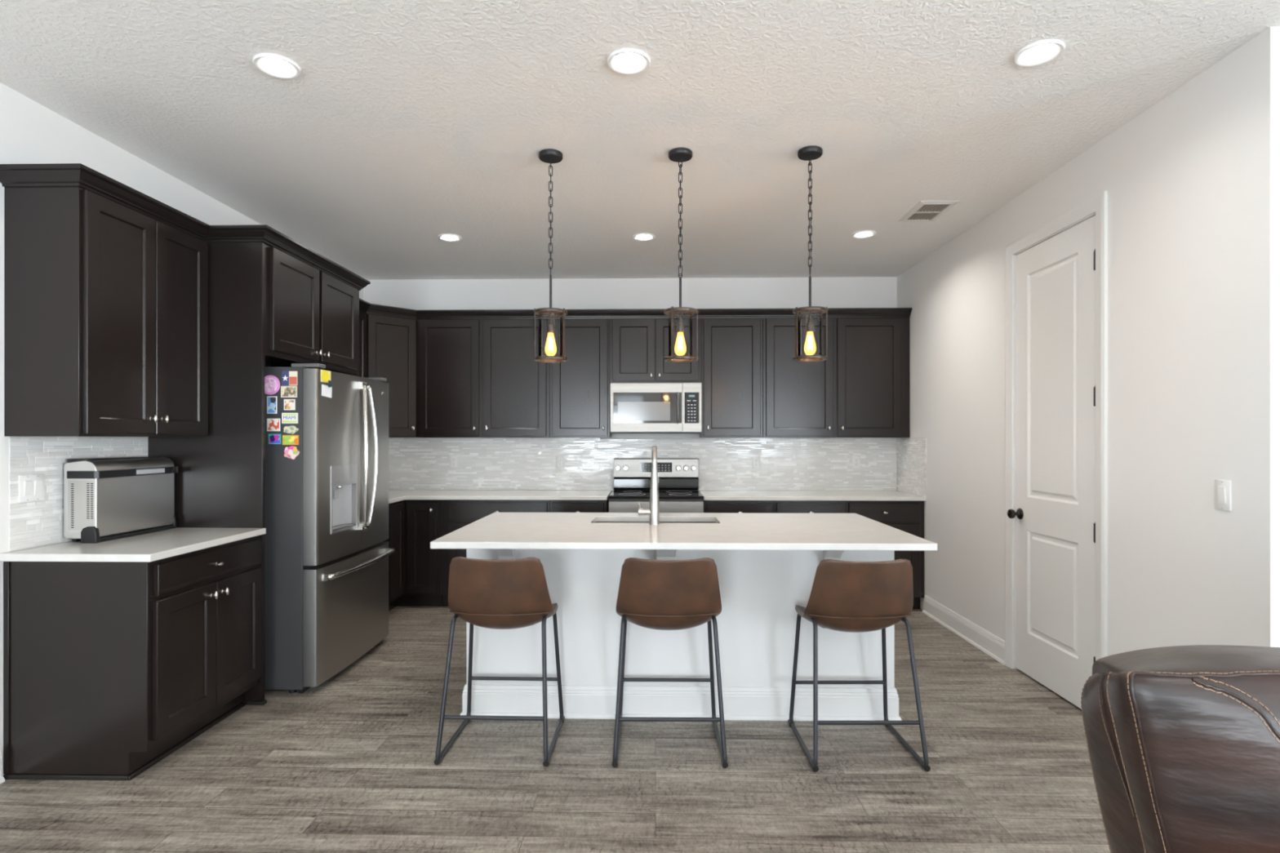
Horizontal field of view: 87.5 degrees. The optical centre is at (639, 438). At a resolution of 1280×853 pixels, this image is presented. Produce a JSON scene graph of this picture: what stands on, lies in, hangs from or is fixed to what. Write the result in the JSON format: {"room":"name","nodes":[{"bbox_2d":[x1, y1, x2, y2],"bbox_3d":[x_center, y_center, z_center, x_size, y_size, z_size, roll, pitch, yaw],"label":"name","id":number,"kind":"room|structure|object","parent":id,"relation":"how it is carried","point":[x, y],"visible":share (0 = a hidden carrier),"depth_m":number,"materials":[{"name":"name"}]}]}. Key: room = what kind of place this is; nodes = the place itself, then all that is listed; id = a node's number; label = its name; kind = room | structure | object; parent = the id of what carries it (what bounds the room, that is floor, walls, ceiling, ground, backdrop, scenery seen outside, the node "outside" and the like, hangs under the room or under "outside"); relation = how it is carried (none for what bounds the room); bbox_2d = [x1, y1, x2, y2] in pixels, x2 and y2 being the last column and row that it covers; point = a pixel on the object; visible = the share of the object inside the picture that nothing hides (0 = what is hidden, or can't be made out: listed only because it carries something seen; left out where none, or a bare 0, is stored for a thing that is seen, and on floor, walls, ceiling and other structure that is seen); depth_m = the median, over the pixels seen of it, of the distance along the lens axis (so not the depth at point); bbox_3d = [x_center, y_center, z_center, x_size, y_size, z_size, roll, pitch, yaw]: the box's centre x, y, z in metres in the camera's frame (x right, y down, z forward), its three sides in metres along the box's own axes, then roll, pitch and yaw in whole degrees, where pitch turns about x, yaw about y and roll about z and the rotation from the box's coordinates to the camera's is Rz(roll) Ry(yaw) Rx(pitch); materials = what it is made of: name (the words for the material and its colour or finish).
{"room":"kitchen","nodes":[
{"label":"kitchen","id":0,"kind":"room"},
{"bbox_2d":[0,82,363,777],"bbox_3d":[-2.670,-0.029,0.798,0.150,2.784,10.672,0,0,1],"label":"wall","id":1,"kind":"structure","parent":0,"point":[31,132],"depth_m":2.87,"materials":[{"name":"white paint"}]},
{"bbox_2d":[0,749,4,783],"bbox_3d":[-2.622,1.296,-0.941,0.026,0.135,7.198,0,0,1],"label":"baseboard","id":2,"kind":"structure","parent":1,"relation":"attached to","point":[2,779],"depth_m":2.65,"materials":[{"name":"white paint"}]},
{"bbox_2d":[8,436,147,551],"bbox_3d":[-2.540,0.224,3.069,0.004,0.464,0.739,0,0,1],"label":"backsplash","id":3,"kind":"structure","parent":1,"relation":"attached to","point":[33,524],"depth_m":2.87,"materials":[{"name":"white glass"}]},
{"bbox_2d":[17,473,44,502],"bbox_3d":[-2.539,0.207,2.793,0.012,0.114,0.116,0,0,1],"label":"light switch","id":4,"kind":"object","parent":3,"relation":"attached to","point":[31,487],"visible":1,"depth_m":2.79,"materials":[{"name":"white plastic"}]},
{"bbox_2d":[4,186,208,436],"bbox_3d":[-2.363,-0.517,3.054,0.358,1.018,0.757,0,0,1],"label":"upper cabinet","id":5,"kind":"object","parent":1,"relation":"attached to","point":[106,300],"visible":1,"depth_m":2.74,"materials":[{"name":"brown wood"}]},
{"bbox_2d":[359,310,366,377],"bbox_3d":[-2.330,-0.517,4.961,0.337,1.018,0.808,0,0,1],"label":"upper cabinet","id":6,"kind":"object","parent":1,"relation":"attached to","point":[362,316],"visible":0.02,"depth_m":5.27,"materials":[{"name":"brown wood"}]},
{"bbox_2d":[0,605,1110,852],"bbox_3d":[1.308,1.414,0.631,8.113,0.100,10.822,0,0,1],"label":"floor","id":7,"kind":"structure","parent":0,"point":[344,763],"depth_m":2.65,"materials":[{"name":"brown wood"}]},
{"bbox_2d":[3,535,262,780],"bbox_3d":[-2.225,0.927,3.047,0.635,0.874,0.766,0,0,1],"label":"base cabinet","id":8,"kind":"object","parent":7,"relation":"on","point":[111,668],"visible":0.98,"depth_m":2.68,"materials":[{"name":"brown wood"}]},
{"bbox_2d":[0,527,266,562],"bbox_3d":[-2.234,0.473,3.038,0.617,0.030,0.788,0,0,1],"label":"countertop","id":9,"kind":"structure","parent":8,"relation":"on","point":[157,545],"depth_m":2.84,"materials":[{"name":"white stone"}]},
{"bbox_2d":[63,456,177,542],"bbox_3d":[-2.438,0.273,3.163,0.172,0.368,0.492,0,0,1],"label":"countertop oven","id":10,"kind":"object","parent":9,"relation":"on","point":[109,498],"visible":1,"depth_m":3.04,"materials":[{"name":"silver metal"}]},
{"bbox_2d":[147,241,359,705],"bbox_3d":[-2.197,0.169,3.986,0.647,2.390,1.132,0,0,1],"label":"tall cabinet","id":11,"kind":"object","parent":7,"relation":"on","point":[268,307],"visible":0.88,"depth_m":3.43,"materials":[{"name":"brown wood"}]},
{"bbox_2d":[0,163,370,290],"bbox_3d":[-2.112,-1.043,3.595,0.530,0.070,2.065,0,0,10],"label":"crown molding","id":12,"kind":"structure","parent":11,"relation":"attached to","point":[57,175],"depth_m":3.07,"materials":[{"name":"black wood"}]},
{"bbox_2d":[264,363,394,693],"bbox_3d":[-2.046,0.480,4.032,0.882,1.766,0.968,0,0,1],"label":"refrigerator","id":13,"kind":"object","parent":7,"relation":"on","point":[326,507],"visible":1,"depth_m":3.61,"materials":[{"name":"grey metal"}]},
{"bbox_2d":[266,396,277,413],"bbox_3d":[-1.954,-0.178,3.548,0.053,0.092,0.003,0,0,1],"label":"magnet","id":14,"kind":"object","parent":13,"relation":"attached to","point":[272,402],"visible":1,"depth_m":3.55,"materials":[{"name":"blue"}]},
{"bbox_2d":[267,397,275,413],"bbox_3d":[-1.954,-0.178,3.547,0.043,0.082,0.001,0,0,1],"label":"picture","id":15,"kind":"object","parent":14,"relation":"attached to","point":[271,401],"depth_m":3.55},
{"bbox_2d":[264,375,279,395],"bbox_3d":[-1.964,-0.284,3.548,0.104,0.104,0.003,0,0,1],"label":"magnet","id":16,"kind":"object","parent":13,"relation":"attached to","point":[272,384],"visible":0.87,"depth_m":3.55,"materials":[{"name":"purple"}]},
{"bbox_2d":[264,377,277,392],"bbox_3d":[-1.964,-0.284,3.547,0.080,0.080,0.001,0,0,1],"label":"picture","id":17,"kind":"object","parent":16,"relation":"attached to","point":[270,383],"depth_m":3.55},
{"bbox_2d":[266,418,279,431],"bbox_3d":[-1.946,-0.073,3.548,0.070,0.067,0.003,0,0,1],"label":"magnet","id":18,"kind":"object","parent":13,"relation":"attached to","point":[273,424],"visible":1,"depth_m":3.55,"materials":[{"name":"white"}]},
{"bbox_2d":[268,434,280,444],"bbox_3d":[-1.940,0.003,3.548,0.066,0.054,0.003,0,0,1],"label":"magnet","id":19,"kind":"object","parent":13,"relation":"attached to","point":[273,438],"visible":1,"depth_m":3.55,"materials":[{"name":"teal"}]},
{"bbox_2d":[280,386,297,397],"bbox_3d":[-1.864,-0.248,3.546,0.086,0.060,0.003,0,0,1],"label":"magnet","id":20,"kind":"object","parent":13,"relation":"attached to","point":[286,391],"visible":1,"depth_m":3.54,"materials":[{"name":"beige"}]},
{"bbox_2d":[281,371,297,385],"bbox_3d":[-1.860,-0.320,3.545,0.083,0.075,0.005,0,0,1],"label":"magnet","id":21,"kind":"object","parent":13,"relation":"attached to","point":[288,378],"visible":1,"depth_m":3.54,"materials":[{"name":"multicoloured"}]},
{"bbox_2d":[281,413,297,423],"bbox_3d":[-1.859,-0.108,3.545,0.086,0.056,0.005,0,0,1],"label":"magnet","id":22,"kind":"object","parent":13,"relation":"attached to","point":[286,418],"visible":1,"depth_m":3.54,"materials":[{"name":"white"}]},
{"bbox_2d":[284,399,295,409],"bbox_3d":[-1.861,-0.180,3.546,0.060,0.057,0.003,0,0,1],"label":"magnet","id":23,"kind":"object","parent":13,"relation":"attached to","point":[289,404],"visible":1,"depth_m":3.54,"materials":[{"name":"white"}]},
{"bbox_2d":[284,400,293,408],"bbox_3d":[-1.861,-0.180,3.545,0.050,0.047,0.001,0,0,1],"label":"picture","id":24,"kind":"object","parent":23,"relation":"attached to","point":[289,404],"depth_m":3.54},
{"bbox_2d":[282,435,298,444],"bbox_3d":[-1.855,0.008,3.546,0.087,0.052,0.003,0,0,1],"label":"magnet","id":25,"kind":"object","parent":13,"relation":"attached to","point":[286,439],"visible":1,"depth_m":3.54,"materials":[{"name":"orange"}]},
{"bbox_2d":[283,425,298,434],"bbox_3d":[-1.853,-0.047,3.546,0.082,0.045,0.002,0,0,1],"label":"magnet","id":26,"kind":"object","parent":13,"relation":"attached to","point":[292,429],"visible":1,"depth_m":3.54},
{"bbox_2d":[284,445,299,459],"bbox_3d":[-1.849,0.075,3.546,0.084,0.072,0.002,0,0,1],"label":"magnet","id":27,"kind":"object","parent":13,"relation":"attached to","point":[291,452],"visible":1,"depth_m":3.54},
{"bbox_2d":[320,369,330,382],"bbox_3d":[-1.704,-0.337,3.623,0.002,0.065,0.094,0,0,5],"label":"paper note","id":28,"kind":"object","parent":13,"relation":"attached to","point":[325,375],"visible":1,"depth_m":3.62,"materials":[{"name":"yellow paper"}]},
{"bbox_2d":[321,384,332,398],"bbox_3d":[-1.703,-0.257,3.633,0.002,0.069,0.099,0,0,5],"label":"paper note","id":29,"kind":"object","parent":13,"relation":"attached to","point":[326,390],"visible":1,"depth_m":3.62,"materials":[{"name":"white paper"}]},
{"bbox_2d":[328,380,331,387],"bbox_3d":[-1.696,-0.299,3.654,0.006,0.038,0.026,0,0,1],"label":"magnet","id":30,"kind":"object","parent":13,"relation":"attached to","point":[329,381],"visible":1,"depth_m":3.64,"materials":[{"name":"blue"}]},
{"bbox_2d":[382,506,389,602],"bbox_3d":[-2.184,0.927,4.812,0.635,0.874,0.516,0,0,1],"label":"base cabinet","id":31,"kind":"object","parent":7,"relation":"on","point":[388,540],"visible":0.02,"depth_m":5.03,"materials":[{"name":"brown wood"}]},
{"bbox_2d":[388,489,612,503],"bbox_3d":[-1.377,0.473,5.245,2.228,0.030,1.419,0,0,1],"label":"countertop","id":32,"kind":"structure","parent":31,"relation":"on","point":[394,495],"depth_m":5.41,"materials":[{"name":"white stone"}]},
{"bbox_2d":[388,499,442,611],"bbox_3d":[-2.047,0.927,5.519,0.877,0.874,0.901,0,0,1],"label":"base cabinet","id":33,"kind":"object","parent":7,"relation":"on","point":[414,566],"visible":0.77,"depth_m":5.34,"materials":[{"name":"brown wood"}]},
{"bbox_2d":[439,499,550,606],"bbox_3d":[-1.159,0.927,5.621,0.890,0.874,0.657,0,0,1],"label":"base cabinet","id":34,"kind":"object","parent":7,"relation":"on","point":[454,514],"visible":0.3,"depth_m":5.33,"materials":[{"name":"brown wood"}]},
{"bbox_2d":[434,556,564,766],"bbox_3d":[-0.611,0.934,3.028,0.482,0.858,0.494,0,0,2],"label":"bar stool","id":35,"kind":"object","parent":7,"relation":"on","point":[490,593],"visible":1,"depth_m":2.86,"materials":[{"name":"brown leather"}]},
{"bbox_2d":[550,497,608,512],"bbox_3d":[-0.485,0.927,5.606,0.454,0.874,0.657,0,0,1],"label":"base cabinet","id":36,"kind":"object","parent":7,"relation":"on","point":[556,506],"visible":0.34,"depth_m":5.31,"materials":[{"name":"brown wood"}]},
{"bbox_2d":[608,457,703,512],"bbox_3d":[0.133,0.754,5.556,0.754,1.160,0.712,0,0,1],"label":"range","id":37,"kind":"object","parent":7,"relation":"on","point":[678,477],"visible":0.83,"depth_m":5.82,"materials":[{"name":"silver metal"}]},
{"bbox_2d":[608,490,703,498],"bbox_3d":[0.133,0.463,5.551,0.754,0.023,0.565,0,0,1],"label":"cooktop","id":38,"kind":"object","parent":37,"relation":"in","point":[615,494],"depth_m":5.34,"materials":[{"name":"black glass"}]},
{"bbox_2d":[612,557,728,768],"bbox_3d":[0.127,0.934,3.013,0.482,0.858,0.494,0,0,1],"label":"bar stool","id":39,"kind":"object","parent":7,"relation":"on","point":[654,594],"visible":1,"depth_m":2.85,"materials":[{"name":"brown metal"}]},
{"bbox_2d":[460,548,902,720],"bbox_3d":[0.198,0.926,3.619,2.144,0.874,0.946,0,0,1],"label":"kitchen island","id":40,"kind":"object","parent":7,"relation":"on","point":[761,590],"visible":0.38,"depth_m":3.26,"materials":[{"name":"white paint"}]},
{"bbox_2d":[430,512,937,551],"bbox_3d":[0.196,0.473,3.526,2.228,0.030,1.191,0,0,1],"label":"island countertop","id":41,"kind":"structure","parent":40,"relation":"on","point":[495,531],"depth_m":3.25,"materials":[{"name":"white stone"}]},
{"bbox_2d":[638,444,659,524],"bbox_3d":[0.049,0.247,3.649,0.116,0.421,0.205,0,0,1],"label":"faucet","id":42,"kind":"object","parent":41,"relation":"on","point":[653,511],"visible":1,"depth_m":3.56,"materials":[{"name":"silver metal"}]},
{"bbox_2d":[595,521,716,523],"bbox_3d":[0.087,0.594,3.769,0.744,0.211,0.330,0,0,1],"label":"sink","id":43,"kind":"object","parent":41,"relation":"in","point":[595,522],"visible":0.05,"depth_m":3.91,"materials":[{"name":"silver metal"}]},
{"bbox_2d":[703,500,773,512],"bbox_3d":[0.793,0.927,5.576,0.554,0.874,0.657,0,0,1],"label":"base cabinet","id":44,"kind":"object","parent":7,"relation":"on","point":[709,506],"visible":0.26,"depth_m":5.28,"materials":[{"name":"brown wood"}]},
{"bbox_2d":[699,490,926,501],"bbox_3d":[1.381,0.473,5.571,1.737,0.030,0.639,0,0,1],"label":"countertop","id":45,"kind":"structure","parent":44,"relation":"on","point":[889,495],"depth_m":5.33,"materials":[{"name":"white stone"}]},
{"bbox_2d":[773,500,845,513],"bbox_3d":[1.354,0.927,5.563,0.564,0.874,0.657,0,0,1],"label":"base cabinet","id":46,"kind":"object","parent":7,"relation":"on","point":[780,506],"visible":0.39,"depth_m":5.27,"materials":[{"name":"brown wood"}]},
{"bbox_2d":[787,559,930,771],"bbox_3d":[0.947,0.934,2.980,0.482,0.858,0.494,0,0,0],"label":"bar stool","id":47,"kind":"object","parent":7,"relation":"on","point":[846,596],"visible":1,"depth_m":2.82,"materials":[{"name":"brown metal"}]},
{"bbox_2d":[845,500,924,608],"bbox_3d":[1.942,0.927,5.549,0.609,0.874,0.657,0,0,1],"label":"base cabinet","id":48,"kind":"object","parent":7,"relation":"on","point":[908,517],"visible":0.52,"depth_m":5.25,"materials":[{"name":"brown wood"}]},
{"bbox_2d":[1080,644,1279,852],"bbox_3d":[1.361,0.875,0.914,1.080,0.976,1.090,0,0,1],"label":"leather recliner","id":49,"kind":"object","parent":7,"relation":"on","point":[1183,742],"visible":1,"depth_m":1.13,"materials":[{"name":"brown leather"}]},
{"bbox_2d":[363,276,897,490],"bbox_3d":[1.432,-0.029,5.966,8.113,2.784,0.150,0,0,1],"label":"wall","id":50,"kind":"structure","parent":0,"point":[873,291],"depth_m":5.92,"materials":[{"name":"white paint"}]},
{"bbox_2d":[366,313,416,437],"bbox_3d":[-2.184,-0.517,5.666,0.594,1.018,0.614,0,0,1],"label":"upper cabinet","id":51,"kind":"object","parent":50,"relation":"attached to","point":[391,341],"visible":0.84,"depth_m":5.53,"materials":[{"name":"brown wood"}]},
{"bbox_2d":[416,319,549,437],"bbox_3d":[-1.325,-0.517,5.773,1.130,1.018,0.360,0,0,1],"label":"upper cabinet","id":52,"kind":"object","parent":50,"relation":"attached to","point":[476,378],"visible":0.98,"depth_m":5.63,"materials":[{"name":"brown wood"}]},
{"bbox_2d":[549,318,611,437],"bbox_3d":[-0.506,-0.517,5.755,0.504,1.018,0.360,0,0,1],"label":"upper cabinet","id":53,"kind":"object","parent":50,"relation":"attached to","point":[580,385],"visible":0.96,"depth_m":5.61,"materials":[{"name":"brown wood"}]},
{"bbox_2d":[388,437,896,490],"bbox_3d":[-0.109,0.224,5.924,4.723,0.464,0.004,0,0,1],"label":"backsplash","id":54,"kind":"structure","parent":50,"relation":"attached to","point":[725,464],"depth_m":5.92,"materials":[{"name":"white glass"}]},
{"bbox_2d":[555,455,564,468],"bbox_3d":[-0.711,0.209,5.932,0.070,0.114,0.007,0,0,1],"label":"outlet","id":55,"kind":"object","parent":54,"relation":"attached to","point":[559,459],"visible":1,"depth_m":5.93,"materials":[{"name":"white plastic"}]},
{"bbox_2d":[751,456,759,468],"bbox_3d":[1.023,0.211,5.892,0.070,0.114,0.007,0,0,1],"label":"outlet","id":56,"kind":"object","parent":54,"relation":"attached to","point":[755,460],"visible":1,"depth_m":5.89,"materials":[{"name":"white plastic"}]},
{"bbox_2d":[852,455,860,468],"bbox_3d":[1.901,0.207,5.872,0.070,0.114,0.007,0,0,1],"label":"outlet","id":57,"kind":"object","parent":54,"relation":"attached to","point":[855,459],"visible":1,"depth_m":5.87,"materials":[{"name":"white plastic"}]},
{"bbox_2d":[609,318,701,382],"bbox_3d":[0.133,-0.744,5.740,0.770,0.564,0.360,0,0,1],"label":"upper cabinet","id":58,"kind":"object","parent":50,"relation":"attached to","point":[638,347],"visible":0.96,"depth_m":5.59,"materials":[{"name":"brown wood"}]},
{"bbox_2d":[609,382,701,434],"bbox_3d":[0.134,-0.250,5.688,0.756,0.420,0.447,0,0,1],"label":"microwave","id":59,"kind":"object","parent":58,"relation":"attached to","point":[635,408],"visible":1,"depth_m":5.52,"materials":[{"name":"grey metal"}]},
{"bbox_2d":[699,318,762,437],"bbox_3d":[0.775,-0.517,5.725,0.512,1.018,0.360,0,0,1],"label":"upper cabinet","id":60,"kind":"object","parent":50,"relation":"attached to","point":[731,348],"visible":0.98,"depth_m":5.58,"materials":[{"name":"brown wood"}]},
{"bbox_2d":[762,317,909,437],"bbox_3d":[1.642,-0.517,5.705,1.217,1.018,0.360,0,0,1],"label":"upper cabinet","id":61,"kind":"object","parent":50,"relation":"attached to","point":[862,388],"visible":0.98,"depth_m":5.56,"materials":[{"name":"brown wood"}]},
{"bbox_2d":[359,297,911,319],"bbox_3d":[0.013,-1.043,5.087,4.442,0.070,1.052,0,0,1],"label":"crown molding","id":62,"kind":"structure","parent":61,"relation":"attached to","point":[366,307],"depth_m":5.58,"materials":[{"name":"black wood"}]},
{"bbox_2d":[0,0,1279,279],"bbox_3d":[1.308,-1.480,0.631,8.113,0.120,10.822,0,0,1],"label":"ceiling","id":63,"kind":"structure","parent":0,"point":[403,125],"depth_m":2.86,"materials":[{"name":"white paint"}]},
{"bbox_2d":[253,53,301,79],"bbox_3d":[-1.381,-1.415,2.543,0.162,0.011,0.162,0,0,1],"label":"recessed light","id":64,"kind":"object","parent":63,"relation":"in","point":[277,66],"visible":1,"depth_m":2.54,"materials":[{"name":"white plastic"}]},
{"bbox_2d":[437,233,462,241],"bbox_3d":[-1.341,-1.415,4.712,0.162,0.011,0.162,0,0,1],"label":"recessed light","id":65,"kind":"object","parent":63,"relation":"in","point":[446,237],"visible":1,"depth_m":4.71,"materials":[{"name":"white plastic"}]},
{"bbox_2d":[533,148,567,363],"bbox_3d":[-0.443,-0.903,3.335,0.166,1.035,0.171,0,0,9],"label":"pendant light","id":66,"kind":"object","parent":63,"relation":"hanging from","point":[550,156],"visible":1,"depth_m":3.33,"materials":[{"name":"black metal"}]},
{"bbox_2d":[546,312,554,333],"bbox_3d":[-0.445,-0.576,3.331,0.037,0.099,0.037,0,0,9],"label":"socket","id":67,"kind":"object","parent":66,"relation":"attached to","point":[550,326],"depth_m":3.32,"materials":[{"name":"grey metal"}]},
{"bbox_2d":[607,48,650,75],"bbox_3d":[-0.042,-1.415,2.512,0.162,0.011,0.162,0,0,1],"label":"recessed light","id":68,"kind":"object","parent":63,"relation":"in","point":[629,61],"visible":1,"depth_m":2.51,"materials":[{"name":"white plastic"}]},
{"bbox_2d":[632,233,655,241],"bbox_3d":[0.028,-1.415,4.701,0.162,0.011,0.162,0,0,1],"label":"recessed light","id":69,"kind":"object","parent":63,"relation":"in","point":[639,237],"visible":1,"depth_m":4.70,"materials":[{"name":"white plastic"}]},
{"bbox_2d":[663,147,698,362],"bbox_3d":[0.205,-0.903,3.314,0.171,1.035,0.166,0,0,9],"label":"pendant light","id":70,"kind":"object","parent":63,"relation":"hanging from","point":[678,155],"visible":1,"depth_m":3.31,"materials":[{"name":"brown metal"}]},
{"bbox_2d":[676,312,684,333],"bbox_3d":[0.201,-0.576,3.316,0.037,0.099,0.037,0,0,9],"label":"socket","id":71,"kind":"object","parent":70,"relation":"attached to","point":[680,326],"depth_m":3.30,"materials":[{"name":"grey metal"}]},
{"bbox_2d":[792,146,828,362],"bbox_3d":[0.842,-0.903,3.301,0.166,1.035,0.171,0,0,12],"label":"pendant light","id":72,"kind":"object","parent":63,"relation":"hanging from","point":[809,153],"visible":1,"depth_m":3.29,"materials":[{"name":"brown metal"}]},
{"bbox_2d":[806,311,813,332],"bbox_3d":[0.839,-0.576,3.296,0.037,0.099,0.037,0,0,12],"label":"socket","id":73,"kind":"object","parent":72,"relation":"attached to","point":[810,325],"depth_m":3.29,"materials":[{"name":"grey metal"}]},
{"bbox_2d":[851,230,875,239],"bbox_3d":[1.554,-1.415,4.635,0.162,0.011,0.162,0,0,1],"label":"recessed light","id":74,"kind":"object","parent":63,"relation":"in","point":[864,233],"visible":1,"depth_m":4.64,"materials":[{"name":"white plastic"}]},
{"bbox_2d":[898,200,959,221],"bbox_3d":[1.797,-1.415,4.175,0.230,0.010,0.370,0,0,1],"label":"ceiling vent","id":75,"kind":"object","parent":63,"relation":"in","point":[924,211],"visible":1,"depth_m":4.15,"materials":[{"name":"white metal"}]},
{"bbox_2d":[1013,39,1065,66],"bbox_3d":[1.467,-1.415,2.457,0.162,0.011,0.162,0,0,1],"label":"recessed light","id":76,"kind":"object","parent":63,"relation":"in","point":[1041,52],"visible":1,"depth_m":2.45,"materials":[{"name":"white plastic"}]},
{"bbox_2d":[897,26,1279,656],"bbox_3d":[3.756,-0.029,4.053,3.078,2.784,3.567,0,0,1],"label":"wall","id":77,"kind":"structure","parent":0,"point":[1192,181],"depth_m":2.78,"materials":[{"name":"white paint"}]},
{"bbox_2d":[896,437,926,497],"bbox_3d":[2.248,0.224,5.545,0.004,0.464,0.641,0,0,1],"label":"backsplash","id":78,"kind":"structure","parent":77,"relation":"attached to","point":[911,451],"depth_m":5.51,"materials":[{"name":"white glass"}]},
{"bbox_2d":[922,595,1004,664],"bbox_3d":[3.735,1.296,3.729,3.105,0.135,2.972,0,0,1],"label":"baseboard","id":79,"kind":"structure","parent":77,"relation":"attached to","point":[984,640],"depth_m":4.52,"materials":[{"name":"white paint"}]},
{"bbox_2d":[1004,191,1107,709],"bbox_3d":[2.208,0.101,3.581,0.135,2.525,0.894,0,0,1],"label":"door","id":80,"kind":"structure","parent":77,"relation":"in","point":[1056,273],"depth_m":3.53,"materials":[{"name":"white paint"}]},
{"bbox_2d":[1214,479,1231,511],"bbox_3d":[2.174,0.211,2.494,0.012,0.114,0.070,0,0,1],"label":"light switch","id":81,"kind":"object","parent":77,"relation":"attached to","point":[1223,488],"visible":1,"depth_m":2.49,"materials":[{"name":"white plastic"}]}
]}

